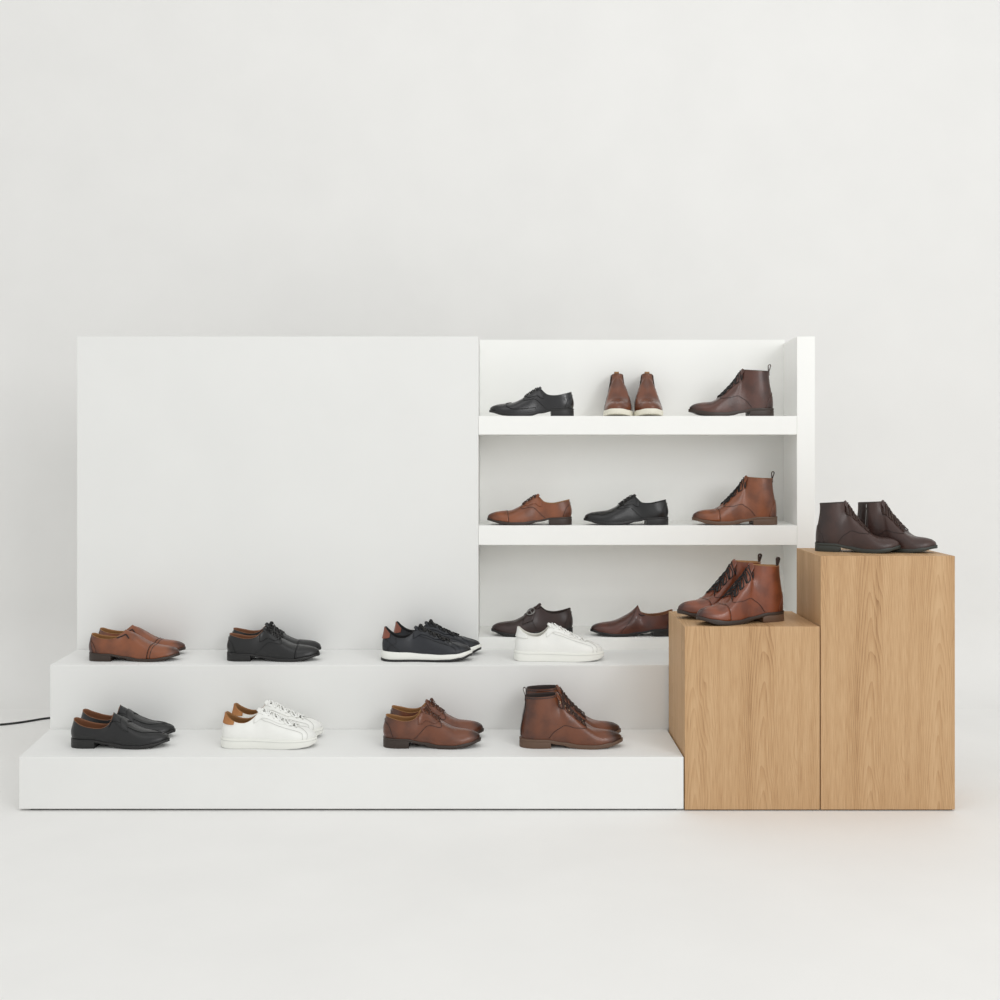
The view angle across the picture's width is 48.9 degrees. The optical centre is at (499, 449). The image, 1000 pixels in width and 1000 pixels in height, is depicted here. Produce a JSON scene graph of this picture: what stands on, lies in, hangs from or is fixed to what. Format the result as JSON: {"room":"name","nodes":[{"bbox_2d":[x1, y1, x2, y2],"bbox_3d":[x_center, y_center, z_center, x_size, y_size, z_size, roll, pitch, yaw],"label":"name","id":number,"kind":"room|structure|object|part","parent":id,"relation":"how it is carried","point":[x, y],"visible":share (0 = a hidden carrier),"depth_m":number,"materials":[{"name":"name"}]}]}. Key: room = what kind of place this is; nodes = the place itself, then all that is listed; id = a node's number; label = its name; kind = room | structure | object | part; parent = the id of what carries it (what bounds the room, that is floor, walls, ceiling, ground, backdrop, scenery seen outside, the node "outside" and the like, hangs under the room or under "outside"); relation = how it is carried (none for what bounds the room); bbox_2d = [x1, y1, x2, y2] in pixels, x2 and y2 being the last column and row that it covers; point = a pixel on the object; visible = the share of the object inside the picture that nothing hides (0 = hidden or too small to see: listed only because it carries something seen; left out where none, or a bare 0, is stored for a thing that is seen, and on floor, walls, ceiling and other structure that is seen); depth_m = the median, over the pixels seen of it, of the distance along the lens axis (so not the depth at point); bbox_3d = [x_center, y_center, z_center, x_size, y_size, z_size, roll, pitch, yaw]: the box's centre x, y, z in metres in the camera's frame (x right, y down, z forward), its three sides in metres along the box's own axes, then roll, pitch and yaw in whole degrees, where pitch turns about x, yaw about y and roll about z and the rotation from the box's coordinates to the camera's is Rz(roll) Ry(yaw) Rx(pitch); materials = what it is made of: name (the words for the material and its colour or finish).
{"room":"shoe store","nodes":[
{"label":"shoe store","id":0,"kind":"room"},
{"bbox_2d":[89,634,92,652],"bbox_3d":[-1.377,0.652,3.722,0.025,0.062,0.058,0,0,0],"label":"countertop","id":1,"kind":"structure","parent":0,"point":[90,647],"depth_m":3.70,"materials":[{"name":"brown leather"}]},
{"bbox_2d":[0,0,999,708],"bbox_3d":[0.000,-1.092,4.815,10.000,4.450,0.430,0,0,0],"label":"wall","id":2,"kind":"structure","parent":0,"point":[828,171],"depth_m":4.95,"materials":[{"name":"paint"}]},
{"bbox_2d":[0,709,999,999],"bbox_3d":[0.000,1.108,1.200,10.000,0.050,6.800,0,0,0],"label":"floor","id":3,"kind":"structure","parent":0,"point":[678,904],"depth_m":2.64,"materials":[{"name":"paint"}]},
{"bbox_2d":[0,717,49,725],"bbox_3d":[-1.882,1.079,4.378,0.623,0.008,0.054,0,0,-22],"label":"cable","id":4,"kind":"object","parent":3,"relation":"on","point":[44,718],"visible":0.45,"depth_m":4.37,"materials":[{"name":"black rubber"}]},
{"bbox_2d":[77,337,479,649],"bbox_3d":[-0.790,0.340,4.062,1.427,1.486,0.305,0,0,0],"label":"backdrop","id":5,"kind":"structure","parent":3,"relation":"on","point":[325,490],"depth_m":3.91,"materials":[{"name":"white paint"}]},
{"bbox_2d":[19,729,683,809],"bbox_3d":[-0.468,1.002,3.465,2.037,0.162,0.329,0,0,0],"label":"display platform","id":6,"kind":"object","parent":3,"relation":"on","point":[346,769],"visible":1,"depth_m":3.30,"materials":[{"name":"white paint"}]},
{"bbox_2d":[71,713,169,749],"bbox_3d":[-1.181,0.869,3.430,0.305,0.104,0.100,0,0,0],"label":"loafer","id":7,"kind":"object","parent":6,"relation":"on","point":[122,733],"visible":1,"depth_m":3.40,"materials":[{"name":"black leather"}]},
{"bbox_2d":[81,705,175,734],"bbox_3d":[-1.196,0.869,3.533,0.305,0.104,0.100,0,0,0],"label":"loafer","id":8,"kind":"object","parent":6,"relation":"on","point":[89,715],"visible":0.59,"depth_m":3.52,"materials":[{"name":"black leather"}]},
{"bbox_2d":[221,708,316,749],"bbox_3d":[-0.719,0.862,3.430,0.299,0.118,0.108,0,0,0],"label":"sneaker","id":9,"kind":"object","parent":6,"relation":"on","point":[266,729],"visible":1,"depth_m":3.39,"materials":[{"name":"white leather"}]},
{"bbox_2d":[232,700,322,735],"bbox_3d":[-0.718,0.862,3.533,0.299,0.118,0.108,0,0,0],"label":"sneaker","id":10,"kind":"object","parent":6,"relation":"on","point":[238,710],"visible":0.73,"depth_m":3.52,"materials":[{"name":"white leather"}]},
{"bbox_2d":[383,705,480,749],"bbox_3d":[-0.211,0.859,3.430,0.305,0.124,0.100,0,0,0],"label":"shoe","id":11,"kind":"object","parent":6,"relation":"on","point":[426,728],"visible":1,"depth_m":3.40,"materials":[{"name":"brown leather"}]},
{"bbox_2d":[390,698,483,732],"bbox_3d":[-0.204,0.859,3.533,0.305,0.124,0.100,0,0,0],"label":"shoe","id":12,"kind":"object","parent":6,"relation":"on","point":[396,710],"visible":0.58,"depth_m":3.52,"materials":[{"name":"brown leather"}]},
{"bbox_2d":[519,687,622,749],"bbox_3d":[0.221,0.830,3.430,0.322,0.183,0.102,0,0,0],"label":"boot","id":13,"kind":"object","parent":6,"relation":"on","point":[547,719],"visible":1,"depth_m":3.40,"materials":[{"name":"brown leather"}]},
{"bbox_2d":[522,685,620,732],"bbox_3d":[0.228,0.837,3.533,0.322,0.168,0.102,0,0,0],"label":"boot","id":14,"kind":"object","parent":6,"relation":"on","point":[599,724],"visible":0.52,"depth_m":3.52,"materials":[{"name":"brown leather"}]},
{"bbox_2d":[50,650,668,731],"bbox_3d":[-0.262,0.896,3.769,2.484,0.374,0.279,0,0,0],"label":"display platform","id":15,"kind":"object","parent":3,"relation":"on","point":[192,689],"visible":0.26,"depth_m":3.63,"materials":[{"name":"white paint"}]},
{"bbox_2d":[89,630,179,661],"bbox_3d":[-1.237,0.659,3.727,0.306,0.102,0.100,0,0,0],"label":"shoe","id":16,"kind":"object","parent":15,"relation":"on","point":[129,645],"visible":1,"depth_m":3.69,"materials":[{"name":"brown leather"}]},
{"bbox_2d":[99,625,185,650],"bbox_3d":[-1.248,0.659,3.827,0.306,0.102,0.100,0,0,0],"label":"shoe","id":17,"kind":"object","parent":15,"relation":"on","point":[180,646],"visible":0.41,"depth_m":3.81,"materials":[{"name":"brown leather"}]},
{"bbox_2d":[227,626,319,661],"bbox_3d":[-0.766,0.653,3.727,0.314,0.113,0.100,0,0,0],"label":"shoe","id":18,"kind":"object","parent":15,"relation":"on","point":[269,645],"visible":1,"depth_m":3.69,"materials":[{"name":"black leather"}]},
{"bbox_2d":[232,621,320,649],"bbox_3d":[-0.780,0.653,3.827,0.314,0.113,0.100,0,0,0],"label":"shoe","id":19,"kind":"object","parent":15,"relation":"on","point":[277,630],"visible":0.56,"depth_m":3.81,"materials":[{"name":"black leather"}]},
{"bbox_2d":[381,624,472,661],"bbox_3d":[-0.248,0.649,3.727,0.310,0.120,0.110,0,0,0],"label":"sneaker","id":20,"kind":"object","parent":15,"relation":"on","point":[422,644],"visible":1,"depth_m":3.69,"materials":[{"name":"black leather"}]},
{"bbox_2d":[394,619,480,652],"bbox_3d":[-0.220,0.649,3.827,0.310,0.120,0.110,0,0,0],"label":"sneaker","id":21,"kind":"object","parent":15,"relation":"on","point":[399,629],"visible":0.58,"depth_m":3.81,"materials":[{"name":"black leather"}]},
{"bbox_2d":[514,623,603,661],"bbox_3d":[0.199,0.647,3.727,0.305,0.125,0.108,0,0,0],"label":"sneaker","id":22,"kind":"object","parent":15,"relation":"on","point":[553,644],"visible":1,"depth_m":3.69,"materials":[{"name":"white leather"}]},
{"bbox_2d":[479,337,814,649],"bbox_3d":[0.522,0.333,4.062,1.196,1.500,0.305,0,0,0],"label":"shelf unit","id":23,"kind":"object","parent":3,"relation":"on","point":[593,460],"visible":0.67,"depth_m":4.17,"materials":[{"name":"white paint"}]},
{"bbox_2d":[487,494,571,524],"bbox_3d":[0.106,0.213,3.965,0.305,0.111,0.100,0,0,0],"label":"shoe","id":24,"kind":"object","parent":23,"relation":"on","point":[534,509],"visible":1,"depth_m":3.93,"materials":[{"name":"brown leather"}]},
{"bbox_2d":[489,387,573,415],"bbox_3d":[0.114,-0.175,3.965,0.305,0.108,0.100,0,0,0],"label":"shoe","id":25,"kind":"object","parent":23,"relation":"on","point":[536,401],"visible":0.99,"depth_m":3.93,"materials":[{"name":"black leather"}]},
{"bbox_2d":[491,603,572,636],"bbox_3d":[0.115,0.609,3.965,0.294,0.116,0.100,0,0,0],"label":"shoe","id":26,"kind":"object","parent":23,"relation":"on","point":[535,620],"visible":0.87,"depth_m":3.93,"materials":[{"name":"brown leather"}]},
{"bbox_2d":[603,372,632,415],"bbox_3d":[0.432,-0.207,4.029,0.106,0.173,0.242,0,0,6],"label":"boot","id":27,"kind":"object","parent":23,"relation":"on","point":[618,402],"visible":0.94,"depth_m":4.00,"materials":[{"name":"brown leather"}]},
{"bbox_2d":[584,494,667,524],"bbox_3d":[0.454,0.213,3.965,0.305,0.110,0.100,0,0,0],"label":"shoe","id":28,"kind":"object","parent":23,"relation":"on","point":[630,510],"visible":1,"depth_m":3.93,"materials":[{"name":"black leather"}]},
{"bbox_2d":[590,605,672,636],"bbox_3d":[0.477,0.612,3.965,0.305,0.108,0.100,0,0,0],"label":"loafer","id":29,"kind":"object","parent":23,"relation":"on","point":[636,622],"visible":0.9,"depth_m":3.93,"materials":[{"name":"brown leather"}]},
{"bbox_2d":[633,372,662,415],"bbox_3d":[0.539,-0.207,4.030,0.106,0.173,0.242,0,0,4],"label":"boot","id":30,"kind":"object","parent":23,"relation":"on","point":[647,403],"visible":0.93,"depth_m":4.00,"materials":[{"name":"brown leather"}]},
{"bbox_2d":[688,364,773,415],"bbox_3d":[0.832,-0.215,3.965,0.307,0.188,0.102,0,0,0],"label":"boot","id":31,"kind":"object","parent":23,"relation":"on","point":[749,393],"visible":0.99,"depth_m":3.93,"materials":[{"name":"leather"}]},
{"bbox_2d":[692,471,776,524],"bbox_3d":[0.844,0.172,3.965,0.307,0.192,0.102,0,0,0],"label":"boot","id":32,"kind":"object","parent":23,"relation":"on","point":[752,501],"visible":1,"depth_m":3.93,"materials":[{"name":"brown leather"}]},
{"bbox_3d":[1.088,0.340,4.062,0.064,1.486,0.305,0,0,0],"label":"panel","id":33,"kind":"part","parent":23,"relation":"part of","materials":[{"name":"white paint"}]},
{"bbox_2d":[669,611,819,809],"bbox_3d":[0.757,0.806,3.458,0.405,0.554,0.315,0,0,0],"label":"plinth","id":34,"kind":"object","parent":3,"relation":"on","point":[744,699],"visible":0.86,"depth_m":3.30,"materials":[{"name":"brown wood"}]},
{"bbox_2d":[677,553,761,617],"bbox_3d":[0.706,0.431,3.495,0.307,0.196,0.102,0,0,-17],"label":"boot","id":35,"kind":"object","parent":34,"relation":"on","point":[735,568],"visible":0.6,"depth_m":3.47,"materials":[{"name":"leather"}]},
{"bbox_2d":[696,557,783,625],"bbox_3d":[0.736,0.431,3.385,0.307,0.196,0.102,0,0,-21],"label":"boot","id":36,"kind":"object","parent":34,"relation":"on","point":[756,595],"visible":1,"depth_m":3.37,"materials":[{"name":"leather"}]},
{"bbox_2d":[797,548,954,809],"bbox_3d":[1.164,0.701,3.435,0.403,0.765,0.270,0,0,0],"label":"plinth","id":37,"kind":"object","parent":3,"relation":"on","point":[886,621],"visible":0.75,"depth_m":3.30,"materials":[{"name":"brown wood"}]},
{"bbox_2d":[815,500,900,553],"bbox_3d":[1.118,0.238,3.442,0.255,0.161,0.102,0,0,20],"label":"boot","id":38,"kind":"object","parent":37,"relation":"on","point":[838,527],"visible":1,"depth_m":3.42,"materials":[{"name":"brown leather"}]},
{"bbox_2d":[857,500,937,552],"bbox_3d":[1.241,0.238,3.461,0.255,0.161,0.102,0,0,33],"label":"boot","id":39,"kind":"object","parent":37,"relation":"on","point":[877,516],"visible":0.73,"depth_m":3.45,"materials":[{"name":"brown leather"}]},
{"bbox_2d":[766,392,772,407],"bbox_3d":[0.965,-0.179,3.960,0.035,0.060,0.063,0,0,0],"label":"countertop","id":40,"kind":"structure","parent":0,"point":[770,402],"depth_m":3.93,"materials":[{"name":"leather"}]},
{"bbox_2d":[769,501,776,516],"bbox_3d":[0.978,0.209,3.960,0.035,0.061,0.063,0,0,0],"label":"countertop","id":41,"kind":"structure","parent":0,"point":[773,513],"depth_m":3.93,"materials":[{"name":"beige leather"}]},
{"bbox_2d":[778,593,782,611],"bbox_3d":[0.862,0.469,3.428,0.035,0.063,0.063,0,0,-21],"label":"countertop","id":42,"kind":"structure","parent":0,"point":[781,603],"depth_m":3.40,"materials":[{"name":"leather"}]},
{"bbox_2d":[816,526,823,542],"bbox_3d":[1.012,0.265,3.474,0.029,0.055,0.063,0,0,20],"label":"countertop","id":43,"kind":"structure","parent":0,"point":[819,539],"depth_m":3.45,"materials":[{"name":"brown leather"}]}
]}

